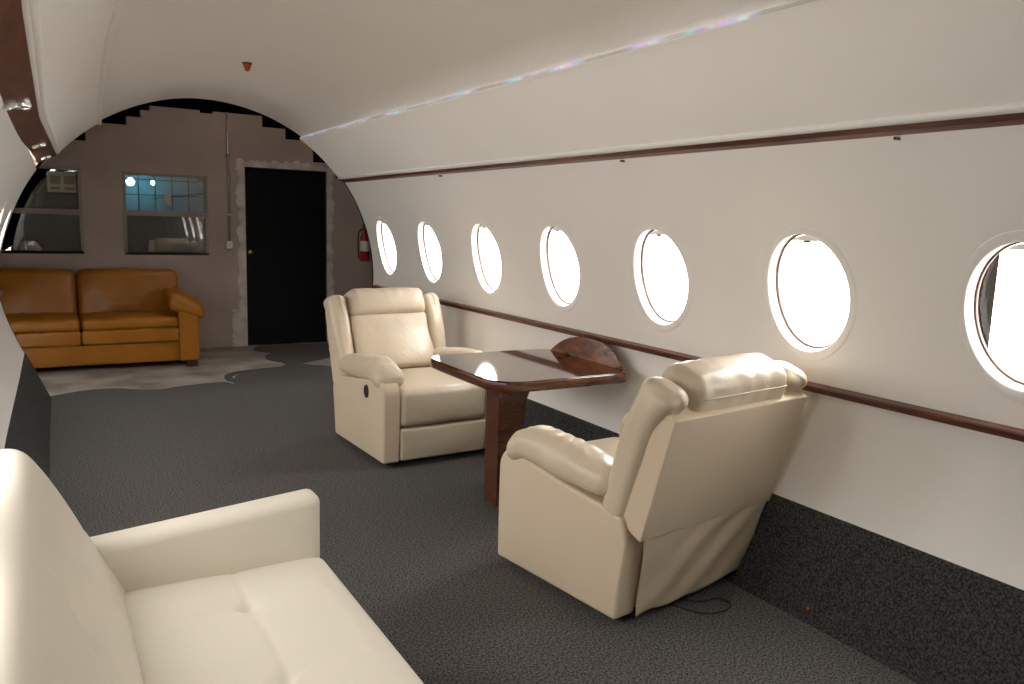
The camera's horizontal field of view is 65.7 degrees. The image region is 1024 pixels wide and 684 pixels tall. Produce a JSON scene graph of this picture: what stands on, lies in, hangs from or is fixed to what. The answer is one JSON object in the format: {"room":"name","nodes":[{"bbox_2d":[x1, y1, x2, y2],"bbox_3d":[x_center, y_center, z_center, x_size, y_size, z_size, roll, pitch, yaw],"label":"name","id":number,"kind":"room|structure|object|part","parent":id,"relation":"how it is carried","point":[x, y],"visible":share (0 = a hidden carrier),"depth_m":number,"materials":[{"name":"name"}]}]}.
{"room":"aircraft cabin","nodes":[
{"label":"aircraft cabin","id":0,"kind":"room"},
{"bbox_2d":[0,94,35,448],"bbox_3d":[-1.311,0.073,1.936,0.313,1.443,9.400,-3,10,-30],"label":"wall","id":1,"kind":"structure","parent":0,"point":[17,165],"depth_m":4.51,"materials":[{"name":"paint"}]},
{"bbox_2d":[0,290,4,299],"bbox_3d":[-1.408,0.294,1.874,0.076,0.036,9.330,-3,10,-30],"label":"trim","id":2,"kind":"structure","parent":1,"relation":"attached to","point":[2,292],"depth_m":5.65,"materials":[{"name":"brown wood"}]},
{"bbox_2d":[0,202,6,223],"bbox_3d":[-3.114,-0.564,4.734,0.193,0.549,0.455,-3,10,-30],"label":"window","id":3,"kind":"structure","parent":1,"relation":"in","point":[4,206],"depth_m":4.82,"materials":[{"name":"white glass"}]},
{"bbox_2d":[0,204,13,247],"bbox_3d":[-3.564,-0.690,5.507,0.203,0.542,0.455,-3,10,-30],"label":"window","id":4,"kind":"structure","parent":1,"relation":"in","point":[10,211],"depth_m":5.65,"materials":[{"name":"white glass"}]},
{"bbox_2d":[4,353,50,478],"bbox_3d":[-1.327,0.940,2.060,0.333,0.373,9.380,-3,10,-30],"label":"baseboard","id":5,"kind":"structure","parent":1,"relation":"attached to","point":[28,432],"depth_m":4.75,"materials":[{"name":"grey carpet"}]},
{"bbox_2d":[0,0,56,162],"bbox_3d":[-1.198,-0.664,1.857,0.249,0.148,9.364,-3,10,-30],"label":"trim","id":6,"kind":"structure","parent":1,"relation":"attached to","point":[16,78],"depth_m":1.83,"materials":[{"name":"brown wood"}]},
{"bbox_2d":[4,103,31,110],"bbox_3d":[-1.409,-0.686,2.256,0.074,0.058,0.068,-3,10,-30],"label":"recessed light","id":7,"kind":"object","parent":6,"relation":"attached to","point":[13,106],"visible":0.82,"depth_m":2.24,"materials":[{"name":"silver metal"}]},
{"bbox_2d":[32,143,46,148],"bbox_3d":[-2.464,-1.035,4.121,0.077,0.065,0.068,-3,10,-30],"label":"recessed light","id":8,"kind":"object","parent":6,"relation":"attached to","point":[44,144],"visible":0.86,"depth_m":4.10,"materials":[{"name":"silver metal"}]},
{"bbox_2d":[29,0,59,152],"bbox_3d":[-1.109,-0.698,1.911,0.086,0.131,9.372,-3,10,-30],"label":"trim","id":9,"kind":"structure","parent":1,"relation":"attached to","point":[34,5],"depth_m":1.69,"materials":[{"name":"white"}]},
{"bbox_2d":[21,0,115,154],"bbox_3d":[-1.038,-0.766,1.958,0.550,0.453,9.403,-3,10,-30],"label":"ceiling","id":10,"kind":"structure","parent":0,"point":[74,32],"depth_m":2.47,"materials":[{"name":"paint"}]},
{"bbox_2d":[97,0,125,124],"bbox_3d":[-0.906,-0.962,1.997,0.134,0.098,9.388,-3,10,-29],"label":"trim","id":11,"kind":"structure","parent":10,"relation":"attached to","point":[119,5],"depth_m":3.12,"materials":[{"name":"white"}]},
{"bbox_2d":[35,341,330,395],"bbox_3d":[-0.737,0.721,5.271,12.000,0.114,15.500,-3,10,-30],"label":"floor","id":12,"kind":"structure","parent":0,"point":[214,364],"depth_m":7.31,"materials":[{"name":"concrete"}]},
{"bbox_2d":[0,268,203,367],"bbox_3d":[-4.083,-0.226,7.473,2.102,0.903,0.930,-3,10,-30],"label":"sofa","id":13,"kind":"object","parent":12,"relation":"on","point":[111,315],"visible":0.98,"depth_m":7.43,"materials":[{"name":"leather"}]},
{"bbox_2d":[0,268,77,314],"bbox_3d":[-4.601,-0.437,7.426,0.914,0.502,0.359,-3,10,-30],"label":"cushion","id":14,"kind":"object","parent":13,"relation":"on","point":[27,290],"depth_m":7.39,"materials":[{"name":"brown leather"}]},
{"bbox_2d":[6,312,79,332],"bbox_3d":[-4.375,-0.183,7.158,0.820,0.152,0.642,-3,10,-30],"label":"seat cushion","id":15,"kind":"object","parent":13,"relation":"on","point":[20,322],"depth_m":7.02,"materials":[{"name":"brown leather"}]},
{"bbox_2d":[14,330,80,347],"bbox_3d":[-4.380,-0.055,7.178,0.816,0.136,0.620,-3,10,-30],"label":"seat cushion","id":16,"kind":"object","parent":13,"relation":"on","point":[26,338],"depth_m":7.00,"materials":[{"name":"brown leather"}]},
{"bbox_2d":[75,268,178,314],"bbox_3d":[-3.810,-0.480,7.891,0.914,0.498,0.365,-3,10,-30],"label":"cushion","id":17,"kind":"object","parent":13,"relation":"on","point":[111,289],"depth_m":7.74,"materials":[{"name":"brown leather"}]},
{"bbox_2d":[78,310,177,330],"bbox_3d":[-3.664,-0.222,7.576,0.820,0.146,0.642,-3,10,-30],"label":"seat cushion","id":18,"kind":"object","parent":13,"relation":"on","point":[88,320],"depth_m":7.38,"materials":[{"name":"brown leather"}]},
{"bbox_2d":[80,325,178,344],"bbox_3d":[-3.668,-0.096,7.596,0.816,0.136,0.620,-3,10,-30],"label":"seat cushion","id":19,"kind":"object","parent":13,"relation":"on","point":[138,334],"depth_m":7.33,"materials":[{"name":"brown leather"}]},
{"bbox_2d":[162,286,203,318],"bbox_3d":[-3.292,-0.407,7.875,0.316,0.273,0.860,-3,10,-30],"label":"armrest","id":20,"kind":"object","parent":13,"relation":"on","point":[176,303],"depth_m":7.55,"materials":[{"name":"brown leather"}]},
{"bbox_3d":[-3.305,-0.135,7.950,0.185,0.510,0.894,-3,10,-30],"label":"arm","id":21,"kind":"part","parent":13,"relation":"part of","materials":[{"name":"orange leather"}]},
{"bbox_2d":[50,343,917,683],"bbox_3d":[-0.513,0.895,3.745,2.903,0.006,11.430,-3,10,-30],"label":"carpet","id":22,"kind":"object","parent":12,"relation":"on","point":[414,542],"visible":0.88,"depth_m":3.73,"materials":[{"name":"grey carpet"}]},
{"bbox_2d":[0,449,423,683],"bbox_3d":[-0.511,0.801,1.455,0.885,0.856,1.974,-3,10,-30],"label":"sofa","id":23,"kind":"object","parent":22,"relation":"on","point":[241,593],"visible":1,"depth_m":1.90,"materials":[{"name":"beige leather"}]},
{"bbox_3d":[-0.738,0.635,1.301,0.355,0.496,1.840,-3,10,-30],"label":"backrest","id":24,"kind":"part","parent":23,"relation":"part of","materials":[{"name":"beige leather"}]},
{"bbox_3d":[-0.912,0.717,2.300,0.704,0.492,0.106,-3,10,-30],"label":"arm","id":25,"kind":"part","parent":23,"relation":"part of","materials":[{"name":"beige leather"}]},
{"bbox_2d":[124,558,423,683],"bbox_3d":[-0.404,0.854,1.529,0.630,0.166,1.765,-3,10,-30],"label":"seat cushion","id":26,"kind":"object","parent":23,"relation":"on","point":[240,620],"depth_m":1.94,"materials":[{"name":"beige leather"}]},
{"bbox_2d":[323,287,486,463],"bbox_3d":[-0.675,0.170,5.194,0.842,0.990,1.076,-4,10,-33],"label":"recliner","id":27,"kind":"object","parent":22,"relation":"on","point":[390,403],"visible":0.86,"depth_m":4.94,"materials":[{"name":"beige leather"}]},
{"bbox_3d":[-0.924,0.416,4.966,0.106,0.487,0.842,-4,10,-33],"label":"panel","id":28,"kind":"part","parent":27,"relation":"part of","materials":[{"name":"beige leather"}]},
{"bbox_3d":[-0.878,0.296,4.780,0.011,0.083,0.068,-4,10,-33],"label":"recline handle","id":29,"kind":"part","parent":27,"relation":"part of","materials":[{"name":"black plastic"}]},
{"bbox_2d":[349,312,433,368],"bbox_3d":[-0.798,0.005,5.371,0.562,0.391,0.322,-4,10,-33],"label":"cushion","id":30,"kind":"object","parent":27,"relation":"on","point":[407,338],"depth_m":5.32,"materials":[{"name":"beige leather"}]},
{"bbox_3d":[-0.570,0.327,5.046,0.582,0.249,0.672,-4,10,-33],"label":"seat","id":31,"kind":"part","parent":27,"relation":"part of","materials":[{"name":"beige leather"}]},
{"bbox_3d":[-0.342,0.378,5.338,0.106,0.487,0.842,-4,10,-33],"label":"panel","id":32,"kind":"part","parent":27,"relation":"part of","materials":[{"name":"beige plastic"}]},
{"bbox_2d":[430,337,627,506],"bbox_3d":[0.066,0.417,4.201,0.804,0.840,0.817,-3,10,-30],"label":"table","id":33,"kind":"object","parent":22,"relation":"on","point":[508,378],"visible":0.94,"depth_m":4.07,"materials":[{"name":"brown wood"}]},
{"bbox_2d":[498,352,806,618],"bbox_3d":[0.546,0.497,3.258,0.863,0.990,0.955,-5,11,-38],"label":"recliner","id":34,"kind":"object","parent":22,"relation":"on","point":[650,516],"visible":1,"depth_m":2.94,"materials":[{"name":"beige leather"}]},
{"bbox_3d":[0.212,0.724,3.134,0.109,0.487,0.748,-5,11,-38],"label":"panel","id":35,"kind":"part","parent":34,"relation":"part of","materials":[{"name":"beige leather"}]},
{"bbox_3d":[0.432,0.601,3.416,0.596,0.249,0.597,-5,11,-38],"label":"seat","id":36,"kind":"part","parent":34,"relation":"part of","materials":[{"name":"beige leather"}]},
{"bbox_2d":[668,597,730,614],"bbox_3d":[0.715,1.025,3.082,0.292,0.008,0.133,1,9,-6],"label":"power cable","id":37,"kind":"object","parent":22,"relation":"on","point":[712,598],"visible":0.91,"depth_m":3.08,"materials":[{"name":"black rubber"}]},
{"bbox_2d":[978,253,999,347],"bbox_3d":[1.652,-0.140,2.974,0.070,2.400,0.265,-3,10,-30],"label":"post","id":38,"kind":"object","parent":12,"relation":"on","point":[987,290],"visible":0.08,"depth_m":2.85,"materials":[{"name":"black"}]},
{"bbox_2d":[0,106,371,347],"bbox_3d":[-3.353,-1.190,8.548,9.000,2.525,0.130,-3,10,-30],"label":"wall","id":39,"kind":"structure","parent":0,"point":[162,140],"depth_m":8.48,"materials":[{"name":"paint"}]},
{"bbox_2d":[1,165,83,250],"bbox_3d":[-4.641,-1.301,7.706,0.820,0.822,0.062,-3,10,-30],"label":"window","id":40,"kind":"structure","parent":39,"relation":"in","point":[79,212],"depth_m":7.80,"materials":[{"name":"silver metal"}]},
{"bbox_2d":[47,171,76,192],"bbox_3d":[-4.424,-1.573,7.794,0.250,0.200,0.004,-3,10,-30],"label":"paper notice","id":41,"kind":"object","parent":40,"relation":"attached to","point":[57,181],"visible":1,"depth_m":7.79,"materials":[{"name":"beige paper"}]},
{"bbox_2d":[1,168,208,254],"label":"window","id":42,"kind":"structure","parent":39,"relation":"in","point":[125,212],"depth_m":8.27,"materials":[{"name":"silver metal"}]},
{"bbox_2d":[125,175,203,211],"bbox_3d":[-3.650,-1.549,8.339,0.800,0.380,0.012,-3,10,-30],"label":"window grille","id":43,"kind":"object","parent":42,"relation":"attached to","point":[138,179],"depth_m":8.31,"materials":[{"name":"black"}]},
{"bbox_2d":[164,193,170,204],"bbox_3d":[-3.604,-1.496,8.298,0.065,0.120,0.002,-3,10,-30],"label":"paper note","id":44,"kind":"object","parent":42,"relation":"attached to","point":[167,196],"visible":1,"depth_m":8.30,"materials":[{"name":"beige paper"}]},
{"bbox_2d":[225,112,231,240],"bbox_3d":[-3.053,-1.772,8.535,0.050,1.360,0.032,-3,10,-30],"label":"conduit","id":45,"kind":"object","parent":39,"relation":"attached to","point":[227,134],"visible":1,"depth_m":8.53,"materials":[{"name":"silver metal"}]},
{"bbox_2d":[226,241,232,248],"bbox_3d":[-3.075,-1.055,8.631,0.072,0.090,0.050,-3,10,-30],"label":"wall switch","id":46,"kind":"object","parent":39,"relation":"attached to","point":[229,244],"visible":1,"depth_m":8.62,"materials":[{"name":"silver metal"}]},
{"bbox_2d":[245,168,325,343],"bbox_3d":[-2.556,-0.957,9.015,0.893,1.953,0.102,-3,10,-30],"label":"door","id":47,"kind":"structure","parent":39,"relation":"in","point":[285,209],"depth_m":9.02,"materials":[{"name":"black paint"}]},
{"bbox_2d":[245,167,326,341],"bbox_3d":[-2.575,-0.962,9.046,0.913,1.975,0.080,-3,10,-30],"label":"trim","id":48,"kind":"structure","parent":39,"relation":"attached to","point":[245,167],"depth_m":9.12,"materials":[{"name":"black rubber"}]},
{"bbox_2d":[357,224,369,260],"bbox_3d":[-1.756,-1.172,9.352,0.152,0.441,0.132,-3,10,-30],"label":"fire extinguisher","id":49,"kind":"object","parent":39,"relation":"attached to","point":[364,243],"visible":0.89,"depth_m":9.32,"materials":[{"name":"red metal"}]},
{"bbox_2d":[198,179,206,254],"bbox_3d":[-3.569,-1.043,9.403,0.040,1.970,1.500,-3,10,-30],"label":"window frame","id":50,"kind":"structure","parent":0,"point":[200,185],"depth_m":9.71,"materials":[{"name":"grey"}]},
{"bbox_2d":[74,99,336,178],"bbox_3d":[-4.914,-2.313,11.093,9.400,3.900,0.100,-3,10,-30],"label":"wall","id":51,"kind":"structure","parent":0,"point":[205,106],"depth_m":11.18,"materials":[{"name":"black"}]},
{"bbox_2d":[34,162,657,305],"bbox_3d":[-2.264,-1.503,6.616,9.150,3.959,0.001,-3,10,-30],"label":"windows","id":52,"kind":"structure","parent":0,"point":[564,265],"depth_m":8.33,"materials":[{"name":"white glass"}]},
{"bbox_2d":[102,0,791,135],"bbox_3d":[-0.188,-1.136,2.405,1.798,0.314,9.400,-3,10,-30],"label":"ceiling","id":53,"kind":"structure","parent":0,"point":[319,65],"depth_m":3.83,"materials":[{"name":"paint"}]},
{"bbox_2d":[240,61,254,70],"bbox_3d":[-1.609,-1.676,4.819,0.092,0.062,0.092,-3,10,-30],"label":"warning lamp","id":54,"kind":"object","parent":53,"relation":"attached to","point":[247,64],"visible":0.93,"depth_m":4.80,"materials":[{"name":"orange plastic"}]},
{"bbox_2d":[301,0,816,137],"bbox_3d":[-0.196,-1.300,4.108,0.012,0.014,6.350,-3,10,-30],"label":"light strip","id":55,"kind":"object","parent":53,"relation":"attached to","point":[800,2],"visible":1,"depth_m":3.10,"materials":[{"name":"white"}]},
{"bbox_2d":[654,236,659,308],"bbox_3d":[0.323,-2.165,11.188,0.100,3.900,5.300,-3,10,-30],"label":"wall","id":56,"kind":"structure","parent":0,"point":[658,244],"depth_m":9.10,"materials":[{"name":"paint"}]},
{"bbox_2d":[299,0,1023,178],"bbox_3d":[0.703,-0.939,2.970,0.365,0.368,9.400,-3,10,-30],"label":"ceiling","id":57,"kind":"structure","parent":0,"point":[818,62],"depth_m":2.80,"materials":[{"name":"paint"}]},
{"bbox_2d":[345,125,1023,589],"bbox_3d":[0.970,-0.096,3.271,0.307,1.441,9.400,-3,10,-30],"label":"wall","id":58,"kind":"structure","parent":0,"point":[906,216],"depth_m":3.03,"materials":[{"name":"paint"}]},
{"bbox_2d":[375,216,397,277],"bbox_3d":[-1.094,-0.828,6.960,0.172,0.540,0.455,-3,10,-30],"label":"window","id":59,"kind":"structure","parent":58,"relation":"in","point":[389,272],"depth_m":7.08,"materials":[{"name":"white plastic"}]},
{"bbox_2d":[416,217,443,286],"bbox_3d":[-0.636,-0.700,6.193,0.172,0.540,0.455,-3,10,-30],"label":"window","id":60,"kind":"structure","parent":58,"relation":"in","point":[421,222],"depth_m":6.31,"materials":[{"name":"white plastic"}]},
{"bbox_2d":[469,218,503,297],"bbox_3d":[-0.171,-0.569,5.415,0.172,0.540,0.455,-3,10,-30],"label":"window","id":61,"kind":"structure","parent":58,"relation":"in","point":[476,224],"depth_m":5.53,"materials":[{"name":"white plastic"}]},
{"bbox_2d":[537,220,582,311],"bbox_3d":[0.282,-0.442,4.658,0.172,0.540,0.455,-3,10,-30],"label":"window","id":62,"kind":"structure","parent":58,"relation":"in","point":[547,226],"depth_m":4.76,"materials":[{"name":"white plastic"}]},
{"bbox_2d":[630,222,692,331],"bbox_3d":[0.731,-0.316,3.906,0.172,0.540,0.455,-3,10,-30],"label":"window","id":63,"kind":"structure","parent":58,"relation":"in","point":[646,307],"depth_m":3.99,"materials":[{"name":"white plastic"}]},
{"bbox_2d":[649,230,664,234],"bbox_3d":[0.716,-0.533,3.860,0.013,0.024,0.159,-3,10,-30],"label":"blind","id":64,"kind":"object","parent":63,"relation":"attached to","point":[651,232],"depth_m":3.88,"materials":[{"name":"white plastic"}]},
{"bbox_2d":[337,103,1023,178],"bbox_3d":[0.838,-0.792,3.066,0.022,0.021,9.385,-3,10,-30],"label":"trim","id":65,"kind":"structure","parent":58,"relation":"attached to","point":[1017,106],"depth_m":2.90,"materials":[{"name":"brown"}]},
{"bbox_2d":[339,112,1023,182],"bbox_3d":[0.876,-0.760,3.097,0.080,0.040,9.390,-3,10,-30],"label":"trim","id":66,"kind":"structure","parent":58,"relation":"attached to","point":[1015,118],"depth_m":2.93,"materials":[{"name":"brown wood"}]},
{"bbox_2d":[371,285,1023,441],"bbox_3d":[1.096,0.152,3.346,0.054,0.036,9.330,-3,10,-30],"label":"trim","id":67,"kind":"structure","parent":58,"relation":"attached to","point":[996,429],"depth_m":3.04,"materials":[{"name":"brown wood"}]},
{"bbox_2d":[484,398,1023,683],"bbox_3d":[0.981,0.798,3.416,0.261,0.396,9.380,-3,10,-30],"label":"lower wall panel","id":68,"kind":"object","parent":58,"relation":"attached to","point":[927,618],"depth_m":2.78,"materials":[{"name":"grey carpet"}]},
{"bbox_2d":[762,225,856,360],"bbox_3d":[1.177,-0.191,3.161,0.172,0.540,0.455,-3,10,-30],"label":"window","id":69,"kind":"structure","parent":58,"relation":"in","point":[800,348],"depth_m":3.23,"materials":[{"name":"white plastic"}]},
{"bbox_2d":[793,235,819,241],"bbox_3d":[1.161,-0.408,3.115,0.013,0.024,0.159,-3,10,-30],"label":"blind","id":70,"kind":"object","parent":69,"relation":"attached to","point":[805,238],"depth_m":3.13,"materials":[{"name":"white plastic"}]},
{"bbox_2d":[956,230,1023,402],"bbox_3d":[1.598,-0.073,2.455,0.172,0.540,0.455,-3,10,-30],"label":"window","id":71,"kind":"structure","parent":58,"relation":"in","point":[971,337],"depth_m":2.59,"materials":[{"name":"white plastic"}]},
{"bbox_2d":[1007,243,1023,249],"bbox_3d":[1.583,-0.290,2.410,0.013,0.024,0.159,-3,10,-30],"label":"blind","id":72,"kind":"object","parent":71,"relation":"attached to","point":[1019,246],"depth_m":2.45,"materials":[{"name":"white plastic"}]},
{"bbox_3d":[-4.684,-1.962,8.583,2.700,0.020,1.500,-3,10,-30],"label":"ceiling","id":73,"kind":"structure","parent":0,"visible":0},
{"bbox_2d":[126,175,134,185],"bbox_3d":[-4.477,-1.948,9.297,0.100,0.235,0.100,-3,10,-30],"label":"lamp","id":74,"kind":"object","parent":73,"relation":"hanging from","point":[130,182],"visible":0.87,"depth_m":9.28,"materials":[{"name":"white"}]},
{"label":"wall","id":75,"kind":"structure","parent":0,"visible":0},
{"bbox_2d":[0,98,372,352],"bbox_3d":[-2.542,-0.962,6.563,2.974,2.068,0.016,-3,10,-30],"label":"trim","id":76,"kind":"structure","parent":75,"relation":"attached to","point":[40,163],"depth_m":6.52,"materials":[{"name":"black"}]},
{"bbox_3d":[-4.577,-0.977,8.753,0.040,1.970,1.400,-3,10,-30],"label":"wall","id":77,"kind":"structure","parent":0,"visible":0},
{"bbox_2d":[15,206,78,209],"bbox_3d":[-5.026,-1.359,8.068,1.350,0.040,0.400,-3,10,-30],"label":"storage shelf","id":78,"kind":"object","parent":77,"relation":"attached to","point":[16,206],"visible":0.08,"depth_m":8.02,"materials":[{"name":"grey"}]}
]}

